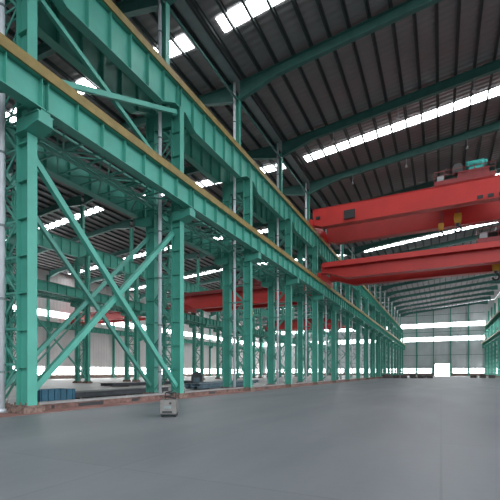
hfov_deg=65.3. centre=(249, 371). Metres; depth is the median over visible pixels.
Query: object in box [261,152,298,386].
column
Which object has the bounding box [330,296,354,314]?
girder
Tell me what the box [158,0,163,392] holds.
drain pipe
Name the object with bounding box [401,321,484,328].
window
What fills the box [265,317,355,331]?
crane
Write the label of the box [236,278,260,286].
trolley
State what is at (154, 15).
purlin
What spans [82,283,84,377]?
wall column
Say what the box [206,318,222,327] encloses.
girder
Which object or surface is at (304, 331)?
column
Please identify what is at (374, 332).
column
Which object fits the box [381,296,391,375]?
column
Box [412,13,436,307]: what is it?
purlin
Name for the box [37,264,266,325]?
purlin
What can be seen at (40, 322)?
diagonal brace
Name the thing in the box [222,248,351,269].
roof beam
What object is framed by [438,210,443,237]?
hook block
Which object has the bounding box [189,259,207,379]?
column
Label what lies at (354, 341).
window
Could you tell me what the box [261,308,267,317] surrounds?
girder
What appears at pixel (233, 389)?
kerb
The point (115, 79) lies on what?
girder
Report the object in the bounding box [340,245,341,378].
drain pipe
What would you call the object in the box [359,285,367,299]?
girder
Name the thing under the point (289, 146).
roof beam
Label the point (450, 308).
post
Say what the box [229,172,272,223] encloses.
girder
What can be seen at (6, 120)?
purlin
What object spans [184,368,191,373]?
window
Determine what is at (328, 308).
girder
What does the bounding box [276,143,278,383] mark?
drain pipe
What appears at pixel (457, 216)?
hook block
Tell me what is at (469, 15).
ceiling
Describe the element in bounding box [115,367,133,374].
window
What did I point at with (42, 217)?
purlin
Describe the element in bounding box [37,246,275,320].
purlin
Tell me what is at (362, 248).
roof beam
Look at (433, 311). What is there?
post
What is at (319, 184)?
roof beam
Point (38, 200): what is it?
purlin
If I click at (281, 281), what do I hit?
girder
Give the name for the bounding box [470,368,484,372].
window
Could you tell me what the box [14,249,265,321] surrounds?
purlin
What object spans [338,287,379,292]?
roof beam
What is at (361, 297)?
drain pipe
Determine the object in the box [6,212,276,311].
purlin
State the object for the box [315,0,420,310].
purlin
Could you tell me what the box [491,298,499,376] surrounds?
column
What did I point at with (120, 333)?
girder
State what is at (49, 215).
purlin
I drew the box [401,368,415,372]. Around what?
window
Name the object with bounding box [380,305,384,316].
girder
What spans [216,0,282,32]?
window
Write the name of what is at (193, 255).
roof beam
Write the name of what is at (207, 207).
girder
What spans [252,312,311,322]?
roof beam
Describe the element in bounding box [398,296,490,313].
roof beam
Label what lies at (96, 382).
floor
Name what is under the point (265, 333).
girder
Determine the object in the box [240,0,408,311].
purlin
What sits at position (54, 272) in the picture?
roof beam
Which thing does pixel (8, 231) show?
girder
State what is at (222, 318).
wall column
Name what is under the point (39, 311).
window
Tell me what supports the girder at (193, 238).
on the column at (244, 187)
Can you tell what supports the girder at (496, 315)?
on the column at (495, 331)
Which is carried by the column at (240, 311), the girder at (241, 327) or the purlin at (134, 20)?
the girder at (241, 327)
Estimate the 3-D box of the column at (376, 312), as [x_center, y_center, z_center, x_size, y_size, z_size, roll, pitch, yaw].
[34.261,-11.310,106.486,4.350,25.900,0.900,0,0,26]
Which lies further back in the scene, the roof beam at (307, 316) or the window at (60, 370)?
the roof beam at (307, 316)
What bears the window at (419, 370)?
in the wall at (424, 348)
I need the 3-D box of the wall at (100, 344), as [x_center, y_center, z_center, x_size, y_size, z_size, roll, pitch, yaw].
[-36.310,-10.896,112.384,0.300,25.071,193.900,0,0,26]
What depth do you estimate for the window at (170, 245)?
84.89 m
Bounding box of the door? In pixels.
[435,363,449,375]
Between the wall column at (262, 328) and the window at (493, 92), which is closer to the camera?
the window at (493, 92)
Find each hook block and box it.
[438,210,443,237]
[453,207,461,233]
[492,264,499,280]
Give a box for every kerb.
[37,393,169,409]
[185,387,243,395]
[253,384,285,389]
[293,382,312,385]
[318,380,331,383]
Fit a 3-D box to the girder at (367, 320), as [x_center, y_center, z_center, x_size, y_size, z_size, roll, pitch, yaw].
[24.321,-11.015,83.377,2.150,1.610,10.050,0,0,26]
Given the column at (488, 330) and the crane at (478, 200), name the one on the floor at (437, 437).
the column at (488, 330)
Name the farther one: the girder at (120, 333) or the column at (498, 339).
the column at (498, 339)
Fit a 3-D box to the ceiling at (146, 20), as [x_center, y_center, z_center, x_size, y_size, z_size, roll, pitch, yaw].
[9.137,-25.944,90.343,30.920,0.768,194.300,0,0,26]
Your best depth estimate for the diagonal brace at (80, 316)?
52.70 m
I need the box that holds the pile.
[382,374,391,377]
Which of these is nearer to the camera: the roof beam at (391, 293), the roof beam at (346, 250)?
the roof beam at (346, 250)
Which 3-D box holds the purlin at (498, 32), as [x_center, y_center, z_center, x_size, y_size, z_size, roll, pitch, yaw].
[41.127,-27.452,74.393,0.260,0.265,193.800,0,0,26]
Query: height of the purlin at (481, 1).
0.265 m
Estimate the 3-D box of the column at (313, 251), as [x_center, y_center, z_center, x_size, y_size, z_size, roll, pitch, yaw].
[7.733,-11.310,52.335,4.350,25.900,0.900,0,0,26]
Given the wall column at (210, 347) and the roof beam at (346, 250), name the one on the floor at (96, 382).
the wall column at (210, 347)
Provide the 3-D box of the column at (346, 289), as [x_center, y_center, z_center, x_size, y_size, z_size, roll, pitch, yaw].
[16.575,-11.310,70.385,4.350,25.900,0.900,0,0,26]
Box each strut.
[170,9,238,101]
[241,104,280,157]
[283,160,308,194]
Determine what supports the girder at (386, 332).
on the column at (384, 317)
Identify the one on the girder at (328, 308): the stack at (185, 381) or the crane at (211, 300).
the crane at (211, 300)
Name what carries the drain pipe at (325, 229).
attached to the column at (334, 308)
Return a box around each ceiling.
[6,0,390,314]
[6,156,323,325]
[187,0,499,312]
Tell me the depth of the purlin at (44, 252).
84.60 m
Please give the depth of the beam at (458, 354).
160.11 m
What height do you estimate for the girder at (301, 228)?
2.400 m
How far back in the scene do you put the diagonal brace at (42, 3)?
18.62 m
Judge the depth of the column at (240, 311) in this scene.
102.27 m
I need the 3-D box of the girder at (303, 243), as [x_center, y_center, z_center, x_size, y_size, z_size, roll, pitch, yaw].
[9.216,-17.160,57.204,0.930,2.160,10.050,0,0,26]
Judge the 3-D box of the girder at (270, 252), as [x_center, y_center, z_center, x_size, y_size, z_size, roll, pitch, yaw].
[2.214,-11.015,38.252,2.150,1.610,10.050,0,0,26]
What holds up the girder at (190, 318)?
on the column at (164, 303)
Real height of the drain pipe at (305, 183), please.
26.900 m
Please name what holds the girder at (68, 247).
on the column at (9, 289)
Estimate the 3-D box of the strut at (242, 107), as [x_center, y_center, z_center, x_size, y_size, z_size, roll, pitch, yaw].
[1.235,-23.660,38.731,0.180,0.171,9.610,0,0,26]
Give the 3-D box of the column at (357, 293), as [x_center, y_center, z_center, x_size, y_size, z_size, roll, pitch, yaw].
[20.997,-11.310,79.410,4.350,25.900,0.900,0,0,26]
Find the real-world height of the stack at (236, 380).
0.397 m
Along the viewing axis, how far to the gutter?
33.39 m
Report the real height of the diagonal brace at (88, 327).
9.996 m
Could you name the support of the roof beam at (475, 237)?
on the column at (366, 301)
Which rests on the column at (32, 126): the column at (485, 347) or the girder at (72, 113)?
the girder at (72, 113)
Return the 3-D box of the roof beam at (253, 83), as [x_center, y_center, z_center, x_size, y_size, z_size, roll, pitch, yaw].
[13.743,-26.169,27.008,32.540,4.804,0.400,0,0,26]
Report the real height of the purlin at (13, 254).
0.265 m
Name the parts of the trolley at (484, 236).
frame, handrail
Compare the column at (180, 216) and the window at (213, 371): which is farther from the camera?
the window at (213, 371)
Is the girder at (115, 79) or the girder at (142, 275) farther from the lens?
the girder at (142, 275)
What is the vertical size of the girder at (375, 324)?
1.610 m
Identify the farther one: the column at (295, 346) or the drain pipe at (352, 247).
the column at (295, 346)
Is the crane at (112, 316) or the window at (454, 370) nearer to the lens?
the crane at (112, 316)
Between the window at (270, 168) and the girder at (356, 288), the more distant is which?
the girder at (356, 288)
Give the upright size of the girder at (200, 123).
2.400 m
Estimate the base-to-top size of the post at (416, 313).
27.568 m
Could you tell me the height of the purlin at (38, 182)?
0.265 m
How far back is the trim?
20.12 m
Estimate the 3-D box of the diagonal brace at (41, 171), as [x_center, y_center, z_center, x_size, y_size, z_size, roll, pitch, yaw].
[-6.768,-3.935,20.269,0.221,9.996,9.917,0,0,26]
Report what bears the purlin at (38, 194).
on the roof beam at (142, 296)
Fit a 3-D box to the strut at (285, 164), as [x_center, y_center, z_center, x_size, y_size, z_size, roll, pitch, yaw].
[5.657,-23.660,47.756,0.180,0.171,9.610,0,0,26]
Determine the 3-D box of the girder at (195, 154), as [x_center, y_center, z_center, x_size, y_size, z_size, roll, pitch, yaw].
[-4.048,-17.160,30.128,0.930,2.160,10.050,0,0,26]
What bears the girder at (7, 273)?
on the column
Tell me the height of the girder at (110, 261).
2.160 m
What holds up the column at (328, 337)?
on the floor at (96, 382)
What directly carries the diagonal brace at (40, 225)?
attached to the column at (180, 216)
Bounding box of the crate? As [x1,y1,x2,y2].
[37,388,74,401]
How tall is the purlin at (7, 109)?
0.265 m
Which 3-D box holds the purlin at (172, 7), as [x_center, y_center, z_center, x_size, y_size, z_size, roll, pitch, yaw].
[22.210,-25.438,83.660,0.260,0.265,193.800,0,0,26]
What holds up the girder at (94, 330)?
on the wall column at (83, 340)
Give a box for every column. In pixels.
[5,0,53,413]
[6,173,15,385]
[47,274,52,378]
[70,205,92,382]
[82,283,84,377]
[112,291,114,377]
[121,228,142,381]
[135,0,195,397]
[139,297,142,376]
[162,245,170,380]
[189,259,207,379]
[196,313,198,371]
[209,315,212,375]
[213,270,222,378]
[214,94,261,390]
[222,318,222,375]
[236,279,242,377]
[252,313,264,377]
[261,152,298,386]
[262,328,264,374]
[264,318,276,376]
[279,306,284,376]
[292,191,323,383]
[292,306,296,376]
[303,331,307,375]
[307,311,311,375]
[318,267,341,382]
[327,337,330,373]
[330,244,353,380]
[342,253,363,379]
[353,298,371,378]
[360,285,378,378]
[369,284,383,377]
[375,290,387,376]
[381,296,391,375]
[386,301,395,376]
[390,306,398,374]
[390,310,400,374]
[393,313,402,374]
[396,316,404,374]
[482,311,488,374]
[485,307,493,375]
[488,303,497,375]
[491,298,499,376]
[495,318,499,376]
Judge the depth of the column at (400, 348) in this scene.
160.31 m
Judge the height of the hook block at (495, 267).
4.468 m
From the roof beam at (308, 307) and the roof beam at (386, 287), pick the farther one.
the roof beam at (308, 307)
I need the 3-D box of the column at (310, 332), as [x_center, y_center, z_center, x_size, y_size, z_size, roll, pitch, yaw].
[24.179,-11.310,156.190,4.350,25.900,0.900,0,0,26]
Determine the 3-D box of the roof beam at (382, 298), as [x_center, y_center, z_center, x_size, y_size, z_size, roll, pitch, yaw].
[33.642,-24.824,140.363,30.380,2.158,0.400,0,0,26]
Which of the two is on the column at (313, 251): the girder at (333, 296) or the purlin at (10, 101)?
the girder at (333, 296)
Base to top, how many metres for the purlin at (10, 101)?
0.265 m
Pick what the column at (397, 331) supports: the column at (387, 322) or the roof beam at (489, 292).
the roof beam at (489, 292)
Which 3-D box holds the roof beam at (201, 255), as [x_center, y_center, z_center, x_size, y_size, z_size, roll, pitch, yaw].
[2.692,-24.824,77.187,30.380,2.158,0.400,0,0,26]
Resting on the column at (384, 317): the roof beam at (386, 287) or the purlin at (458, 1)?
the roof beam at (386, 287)
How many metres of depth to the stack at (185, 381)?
45.33 m
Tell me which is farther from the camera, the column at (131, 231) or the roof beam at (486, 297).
the roof beam at (486, 297)
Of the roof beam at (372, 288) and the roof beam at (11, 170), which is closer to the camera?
the roof beam at (11, 170)
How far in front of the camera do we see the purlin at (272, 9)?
35.24 m
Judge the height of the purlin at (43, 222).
0.265 m
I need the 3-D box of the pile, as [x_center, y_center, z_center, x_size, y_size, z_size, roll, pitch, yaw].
[37.421,1.126,106.385,1.826,1.027,4.221,0,0,31]
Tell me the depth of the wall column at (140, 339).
117.06 m
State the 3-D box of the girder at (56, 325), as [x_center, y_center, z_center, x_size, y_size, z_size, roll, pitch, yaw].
[-44.277,-10.895,94.601,2.060,1.370,10.050,0,0,26]
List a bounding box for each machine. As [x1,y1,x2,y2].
[160,390,178,416]
[191,371,202,383]
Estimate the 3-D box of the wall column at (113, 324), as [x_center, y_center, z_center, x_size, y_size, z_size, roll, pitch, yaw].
[-37.375,-10.421,108.006,1.600,24.121,0.500,0,0,26]
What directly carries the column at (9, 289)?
on the floor at (96, 382)
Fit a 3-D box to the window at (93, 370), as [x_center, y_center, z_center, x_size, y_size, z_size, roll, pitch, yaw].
[-40.273,-0.285,103.830,0.110,2.050,8.750,0,0,26]
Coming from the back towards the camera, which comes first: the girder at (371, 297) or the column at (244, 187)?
the girder at (371, 297)
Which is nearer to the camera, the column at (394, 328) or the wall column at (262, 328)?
the column at (394, 328)
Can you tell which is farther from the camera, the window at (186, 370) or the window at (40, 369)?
the window at (186, 370)
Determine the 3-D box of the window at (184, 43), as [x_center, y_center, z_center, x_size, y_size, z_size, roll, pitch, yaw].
[-17.235,-25.832,36.282,27.920,0.608,1.300,0,0,26]
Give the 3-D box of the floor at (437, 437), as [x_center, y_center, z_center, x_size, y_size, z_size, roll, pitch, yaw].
[38.975,1.790,74.556,35.600,0.300,196.200,0,0,26]
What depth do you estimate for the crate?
20.32 m
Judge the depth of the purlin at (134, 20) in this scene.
35.10 m
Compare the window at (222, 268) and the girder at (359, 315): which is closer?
the girder at (359, 315)
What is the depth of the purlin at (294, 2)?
35.47 m
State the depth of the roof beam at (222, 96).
35.53 m
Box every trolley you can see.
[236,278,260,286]
[434,158,495,186]
[476,221,499,242]
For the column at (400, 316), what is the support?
on the floor at (96, 382)
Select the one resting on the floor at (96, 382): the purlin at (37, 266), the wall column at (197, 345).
the wall column at (197, 345)
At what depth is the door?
163.31 m
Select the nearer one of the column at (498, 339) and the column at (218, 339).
the column at (218, 339)
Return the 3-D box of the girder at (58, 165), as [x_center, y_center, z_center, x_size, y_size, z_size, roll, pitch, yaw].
[-8.815,-10.895,21.272,2.060,1.370,10.050,0,0,26]
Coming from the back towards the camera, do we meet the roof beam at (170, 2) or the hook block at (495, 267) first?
the hook block at (495, 267)
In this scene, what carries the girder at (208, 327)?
on the column at (193, 326)
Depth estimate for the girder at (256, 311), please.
108.74 m
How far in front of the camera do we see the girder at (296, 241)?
50.12 m
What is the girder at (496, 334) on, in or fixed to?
on the column
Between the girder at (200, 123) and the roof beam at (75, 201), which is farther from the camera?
the roof beam at (75, 201)
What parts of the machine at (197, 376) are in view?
access door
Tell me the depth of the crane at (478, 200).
47.93 m
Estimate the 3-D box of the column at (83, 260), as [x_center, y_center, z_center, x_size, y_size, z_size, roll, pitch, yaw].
[-24.456,-11.310,56.913,4.350,25.900,0.900,0,0,26]
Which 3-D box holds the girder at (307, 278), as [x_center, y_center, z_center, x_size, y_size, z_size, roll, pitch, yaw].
[6.636,-11.015,47.277,2.150,1.610,10.050,0,0,26]
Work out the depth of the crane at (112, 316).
88.77 m
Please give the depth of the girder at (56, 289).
51.50 m
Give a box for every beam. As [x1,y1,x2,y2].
[6,162,14,175]
[13,219,130,259]
[15,84,232,159]
[37,0,157,60]
[37,195,81,217]
[49,238,167,277]
[83,144,276,204]
[90,252,196,283]
[118,264,220,287]
[132,183,304,227]
[139,273,239,299]
[166,0,175,4]
[169,213,312,244]
[199,240,284,258]
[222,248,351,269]
[239,0,441,101]
[240,307,309,320]
[242,265,311,278]
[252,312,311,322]
[255,316,311,326]
[281,59,499,157]
[303,298,387,306]
[309,120,499,194]
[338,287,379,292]
[342,293,383,297]
[354,228,455,254]
[366,161,499,199]
[381,278,440,291]
[386,272,499,296]
[390,279,499,301]
[392,231,492,253]
[393,285,497,306]
[396,291,493,310]
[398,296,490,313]
[401,300,487,316]
[403,354,478,355]
[405,312,480,316]
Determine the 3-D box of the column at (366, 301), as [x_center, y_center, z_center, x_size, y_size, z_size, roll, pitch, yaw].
[25.418,-11.310,88.436,4.350,25.900,0.900,0,0,26]
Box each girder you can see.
[0,32,47,110]
[6,121,151,218]
[6,217,15,234]
[6,272,15,286]
[11,0,153,118]
[13,290,75,302]
[13,317,51,327]
[37,228,87,257]
[37,279,91,299]
[40,69,193,207]
[51,322,83,329]
[52,0,181,108]
[73,299,124,311]
[88,248,136,273]
[90,327,116,334]
[92,291,141,310]
[117,330,141,337]
[136,263,170,285]
[141,303,170,317]
[142,201,229,258]
[154,102,228,184]
[176,80,250,179]
[184,182,260,252]
[184,281,202,292]
[184,313,205,323]
[184,339,197,343]
[191,323,218,329]
[198,341,211,345]
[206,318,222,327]
[220,245,274,281]
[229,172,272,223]
[232,324,242,331]
[249,158,290,220]
[252,308,260,314]
[252,328,263,335]
[253,234,299,277]
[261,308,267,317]
[264,331,276,338]
[265,271,303,296]
[273,214,301,249]
[284,264,324,293]
[290,203,317,247]
[295,288,324,305]
[302,241,321,267]
[311,283,341,305]
[316,234,335,261]
[323,302,338,315]
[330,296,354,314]
[338,311,350,321]
[344,306,364,320]
[350,285,358,290]
[355,314,372,325]
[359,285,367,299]
[364,320,378,330]
[368,290,374,305]
[371,325,383,333]
[374,298,380,311]
[377,328,388,336]
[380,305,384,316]
[385,309,388,320]
[494,312,497,322]
[494,330,498,338]
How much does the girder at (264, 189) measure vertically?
2.400 m
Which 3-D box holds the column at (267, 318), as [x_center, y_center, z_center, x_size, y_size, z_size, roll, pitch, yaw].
[6.494,-11.310,120.089,4.350,25.900,0.900,0,0,26]
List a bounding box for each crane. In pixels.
[69,304,190,325]
[184,285,324,314]
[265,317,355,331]
[309,174,499,245]
[317,240,499,287]
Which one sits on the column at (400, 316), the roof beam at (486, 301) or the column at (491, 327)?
the roof beam at (486, 301)
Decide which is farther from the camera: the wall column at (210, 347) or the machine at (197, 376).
the wall column at (210, 347)
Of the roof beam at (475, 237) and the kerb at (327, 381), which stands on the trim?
the kerb at (327, 381)
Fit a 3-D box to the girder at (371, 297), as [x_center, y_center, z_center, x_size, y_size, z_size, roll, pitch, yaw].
[28.397,-17.280,92.572,1.020,2.400,10.050,0,0,26]
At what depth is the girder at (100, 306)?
64.09 m
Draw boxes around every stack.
[75,387,168,398]
[101,380,190,385]
[184,381,254,388]
[194,380,257,382]
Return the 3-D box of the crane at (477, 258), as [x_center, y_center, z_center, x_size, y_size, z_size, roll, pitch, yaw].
[23.290,-12.795,46.495,29.530,2.430,7.060,0,0,26]
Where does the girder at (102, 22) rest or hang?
on the column at (32, 126)
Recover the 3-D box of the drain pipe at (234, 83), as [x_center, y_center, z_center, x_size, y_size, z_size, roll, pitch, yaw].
[-1.317,-11.810,34.135,0.332,26.900,0.510,0,0,26]
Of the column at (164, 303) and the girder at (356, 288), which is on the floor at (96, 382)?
the column at (164, 303)
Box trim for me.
[0,378,377,417]
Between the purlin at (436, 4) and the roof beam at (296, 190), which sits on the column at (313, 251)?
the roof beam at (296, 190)
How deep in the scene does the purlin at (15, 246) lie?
83.62 m
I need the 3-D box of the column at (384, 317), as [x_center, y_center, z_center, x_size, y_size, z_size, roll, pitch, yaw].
[38.682,-11.310,115.511,4.350,25.900,0.900,0,0,26]
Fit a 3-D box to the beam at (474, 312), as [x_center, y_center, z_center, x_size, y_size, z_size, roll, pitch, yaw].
[80.295,-24.030,163.108,30.700,0.140,0.200,0,0,26]
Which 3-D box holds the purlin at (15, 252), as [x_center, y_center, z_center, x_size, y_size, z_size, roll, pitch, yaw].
[-31.174,-23.757,109.813,0.260,0.265,193.800,0,0,26]
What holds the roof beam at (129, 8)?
on the column at (180, 216)
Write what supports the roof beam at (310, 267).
on the column at (366, 301)
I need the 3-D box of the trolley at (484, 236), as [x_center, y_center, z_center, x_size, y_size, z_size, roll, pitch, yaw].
[28.804,-15.366,43.794,6.050,2.713,4.000,0,0,26]
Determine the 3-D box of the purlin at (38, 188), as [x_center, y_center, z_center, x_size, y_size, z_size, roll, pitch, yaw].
[-8.253,-25.748,98.584,0.260,0.265,193.800,0,0,26]
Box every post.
[416,313,416,373]
[433,311,433,375]
[450,308,450,375]
[468,305,468,375]
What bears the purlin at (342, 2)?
on the roof beam
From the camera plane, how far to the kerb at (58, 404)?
19.23 m
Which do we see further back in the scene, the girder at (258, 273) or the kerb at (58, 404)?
the girder at (258, 273)
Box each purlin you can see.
[6,7,363,307]
[6,26,360,308]
[6,97,275,267]
[6,108,329,304]
[6,120,343,315]
[6,158,323,314]
[6,181,309,314]
[6,185,294,309]
[6,202,281,310]
[6,209,296,317]
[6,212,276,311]
[7,197,307,318]
[8,192,296,312]
[11,176,308,311]
[13,254,266,324]
[14,169,323,316]
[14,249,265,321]
[14,252,264,322]
[15,246,239,312]
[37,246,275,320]
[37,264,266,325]
[37,266,263,325]
[44,252,264,318]
[114,0,387,310]
[149,12,377,292]
[170,4,397,312]
[189,0,401,313]
[215,0,405,312]
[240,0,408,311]
[266,0,412,311]
[291,0,416,310]
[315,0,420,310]
[340,0,424,309]
[364,0,428,308]
[388,0,432,308]
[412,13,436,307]
[434,3,440,306]
[444,0,460,306]
[448,0,483,305]
[452,20,499,305]
[456,113,499,304]
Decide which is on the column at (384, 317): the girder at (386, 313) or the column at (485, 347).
the girder at (386, 313)
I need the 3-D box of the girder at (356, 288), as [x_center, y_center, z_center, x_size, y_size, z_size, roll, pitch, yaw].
[19.554,-17.280,74.522,1.020,2.400,10.050,0,0,26]
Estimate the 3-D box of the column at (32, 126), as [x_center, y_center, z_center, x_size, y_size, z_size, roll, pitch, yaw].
[-9.953,-11.310,16.234,4.350,25.900,0.900,0,0,26]
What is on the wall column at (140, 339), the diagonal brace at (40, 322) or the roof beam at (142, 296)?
the roof beam at (142, 296)
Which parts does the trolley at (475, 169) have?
hoist motor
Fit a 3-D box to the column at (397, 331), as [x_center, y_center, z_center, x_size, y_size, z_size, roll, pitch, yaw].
[56.368,-11.310,151.612,4.350,25.900,0.900,0,0,26]
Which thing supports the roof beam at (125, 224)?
on the wall column
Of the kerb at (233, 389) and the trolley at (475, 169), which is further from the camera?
the trolley at (475, 169)
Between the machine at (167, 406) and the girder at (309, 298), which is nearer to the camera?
the machine at (167, 406)
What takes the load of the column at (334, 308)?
on the floor at (96, 382)
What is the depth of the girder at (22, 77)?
14.48 m
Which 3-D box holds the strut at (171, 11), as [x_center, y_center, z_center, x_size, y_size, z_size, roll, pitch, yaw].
[-3.186,-23.660,29.706,0.180,0.171,9.610,0,0,26]
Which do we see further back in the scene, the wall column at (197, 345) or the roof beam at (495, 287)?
the wall column at (197, 345)
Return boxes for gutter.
[173,0,397,311]
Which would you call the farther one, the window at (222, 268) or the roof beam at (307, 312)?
the roof beam at (307, 312)
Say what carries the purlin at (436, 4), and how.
on the roof beam
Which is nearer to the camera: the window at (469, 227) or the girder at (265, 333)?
the window at (469, 227)
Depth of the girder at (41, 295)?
54.54 m
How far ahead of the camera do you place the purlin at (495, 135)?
48.58 m
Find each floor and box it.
[0,375,375,412]
[0,376,499,499]
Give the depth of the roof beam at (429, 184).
55.15 m
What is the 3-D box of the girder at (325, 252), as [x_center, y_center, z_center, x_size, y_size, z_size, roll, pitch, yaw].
[10.711,-17.280,56.471,1.020,2.400,10.050,0,0,26]
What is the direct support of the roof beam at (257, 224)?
on the column at (334, 308)
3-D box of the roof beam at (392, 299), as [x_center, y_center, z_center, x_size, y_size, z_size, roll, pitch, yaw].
[62.379,-26.169,126.285,32.540,4.804,0.400,0,0,26]
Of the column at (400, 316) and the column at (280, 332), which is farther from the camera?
the column at (400, 316)
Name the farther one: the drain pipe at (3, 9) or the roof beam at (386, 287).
the roof beam at (386, 287)
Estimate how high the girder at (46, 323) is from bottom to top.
1.370 m
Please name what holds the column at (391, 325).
on the floor at (96, 382)
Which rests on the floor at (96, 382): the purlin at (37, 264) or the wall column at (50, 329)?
the wall column at (50, 329)
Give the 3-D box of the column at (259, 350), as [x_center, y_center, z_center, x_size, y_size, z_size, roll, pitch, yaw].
[2.073,-11.310,111.064,4.350,25.900,0.900,0,0,26]
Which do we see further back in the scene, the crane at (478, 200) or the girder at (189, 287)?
the girder at (189, 287)
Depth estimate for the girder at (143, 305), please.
68.65 m
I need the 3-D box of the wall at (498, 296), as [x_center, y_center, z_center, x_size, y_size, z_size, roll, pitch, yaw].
[78.062,-13.514,115.929,0.200,30.308,86.900,0,0,26]
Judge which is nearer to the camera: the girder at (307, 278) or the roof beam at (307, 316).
the girder at (307, 278)
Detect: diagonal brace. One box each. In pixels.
[6,173,151,387]
[6,236,148,389]
[37,0,151,148]
[37,157,177,387]
[37,230,174,390]
[37,311,85,362]
[37,317,86,378]
[63,80,177,115]
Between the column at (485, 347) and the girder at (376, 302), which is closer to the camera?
the girder at (376, 302)
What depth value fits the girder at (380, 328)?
100.92 m
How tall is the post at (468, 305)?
29.518 m
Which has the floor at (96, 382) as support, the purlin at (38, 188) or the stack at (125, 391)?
the stack at (125, 391)
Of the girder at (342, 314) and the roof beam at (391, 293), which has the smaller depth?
the girder at (342, 314)
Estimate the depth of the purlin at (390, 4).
35.87 m
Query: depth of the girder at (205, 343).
150.19 m
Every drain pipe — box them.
[0,0,9,411]
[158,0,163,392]
[233,82,236,386]
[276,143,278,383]
[305,183,306,381]
[325,229,326,380]
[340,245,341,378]
[351,247,352,378]
[361,297,361,377]
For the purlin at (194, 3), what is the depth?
33.15 m
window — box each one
[6,35,193,121]
[13,305,258,344]
[13,366,44,374]
[45,207,102,229]
[52,367,80,374]
[68,245,170,273]
[90,367,110,374]
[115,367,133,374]
[132,268,222,289]
[144,164,284,195]
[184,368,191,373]
[211,369,221,373]
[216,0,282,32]
[304,86,499,161]
[338,340,375,343]
[364,222,496,251]
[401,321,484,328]
[401,335,484,341]
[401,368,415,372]
[417,368,431,372]
[452,368,467,372]
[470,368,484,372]
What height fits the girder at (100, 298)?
1.370 m
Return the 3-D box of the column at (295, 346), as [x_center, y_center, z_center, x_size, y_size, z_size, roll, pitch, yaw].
[15.337,-11.310,138.139,4.350,25.900,0.900,0,0,26]
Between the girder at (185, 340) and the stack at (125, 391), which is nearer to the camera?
the stack at (125, 391)
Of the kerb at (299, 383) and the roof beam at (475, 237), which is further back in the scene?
the roof beam at (475, 237)
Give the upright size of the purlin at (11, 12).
0.265 m
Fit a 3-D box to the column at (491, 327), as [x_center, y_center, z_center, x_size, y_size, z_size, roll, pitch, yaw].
[86.075,-11.310,137.059,4.350,25.900,0.900,0,0,26]
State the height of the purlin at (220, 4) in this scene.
0.265 m
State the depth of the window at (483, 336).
162.91 m
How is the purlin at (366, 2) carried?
attached to the roof beam
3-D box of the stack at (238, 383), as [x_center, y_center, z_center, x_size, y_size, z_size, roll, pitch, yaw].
[-2.634,1.371,41.448,1.800,0.537,12.946,0,0,26]
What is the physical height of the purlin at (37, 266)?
0.265 m
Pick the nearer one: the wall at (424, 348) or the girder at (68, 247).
the girder at (68, 247)
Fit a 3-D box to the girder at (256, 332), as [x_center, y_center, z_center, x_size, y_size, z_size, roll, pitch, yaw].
[0.935,-10.895,106.025,2.060,1.370,10.050,0,0,26]
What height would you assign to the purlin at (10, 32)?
0.265 m
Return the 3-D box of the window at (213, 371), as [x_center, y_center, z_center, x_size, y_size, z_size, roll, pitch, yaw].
[-13.744,-0.285,157.981,0.110,2.050,8.750,0,0,26]
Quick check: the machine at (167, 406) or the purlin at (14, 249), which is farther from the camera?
the purlin at (14, 249)
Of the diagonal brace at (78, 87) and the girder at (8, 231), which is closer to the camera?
the diagonal brace at (78, 87)
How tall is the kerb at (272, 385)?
0.340 m
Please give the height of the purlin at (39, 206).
0.265 m
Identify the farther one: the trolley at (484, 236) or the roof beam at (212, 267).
the roof beam at (212, 267)
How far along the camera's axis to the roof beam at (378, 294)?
125.40 m
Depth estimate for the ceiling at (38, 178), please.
72.52 m
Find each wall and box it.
[13,264,262,378]
[263,299,494,375]
[494,293,499,374]
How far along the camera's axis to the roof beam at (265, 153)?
44.67 m
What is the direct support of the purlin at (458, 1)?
on the roof beam
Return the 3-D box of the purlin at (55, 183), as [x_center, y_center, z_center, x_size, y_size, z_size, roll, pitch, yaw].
[-5.557,-25.982,97.263,0.260,0.265,193.800,0,0,26]
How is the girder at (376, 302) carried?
on the column at (374, 332)
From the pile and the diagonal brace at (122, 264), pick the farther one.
the pile
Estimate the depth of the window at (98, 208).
64.88 m

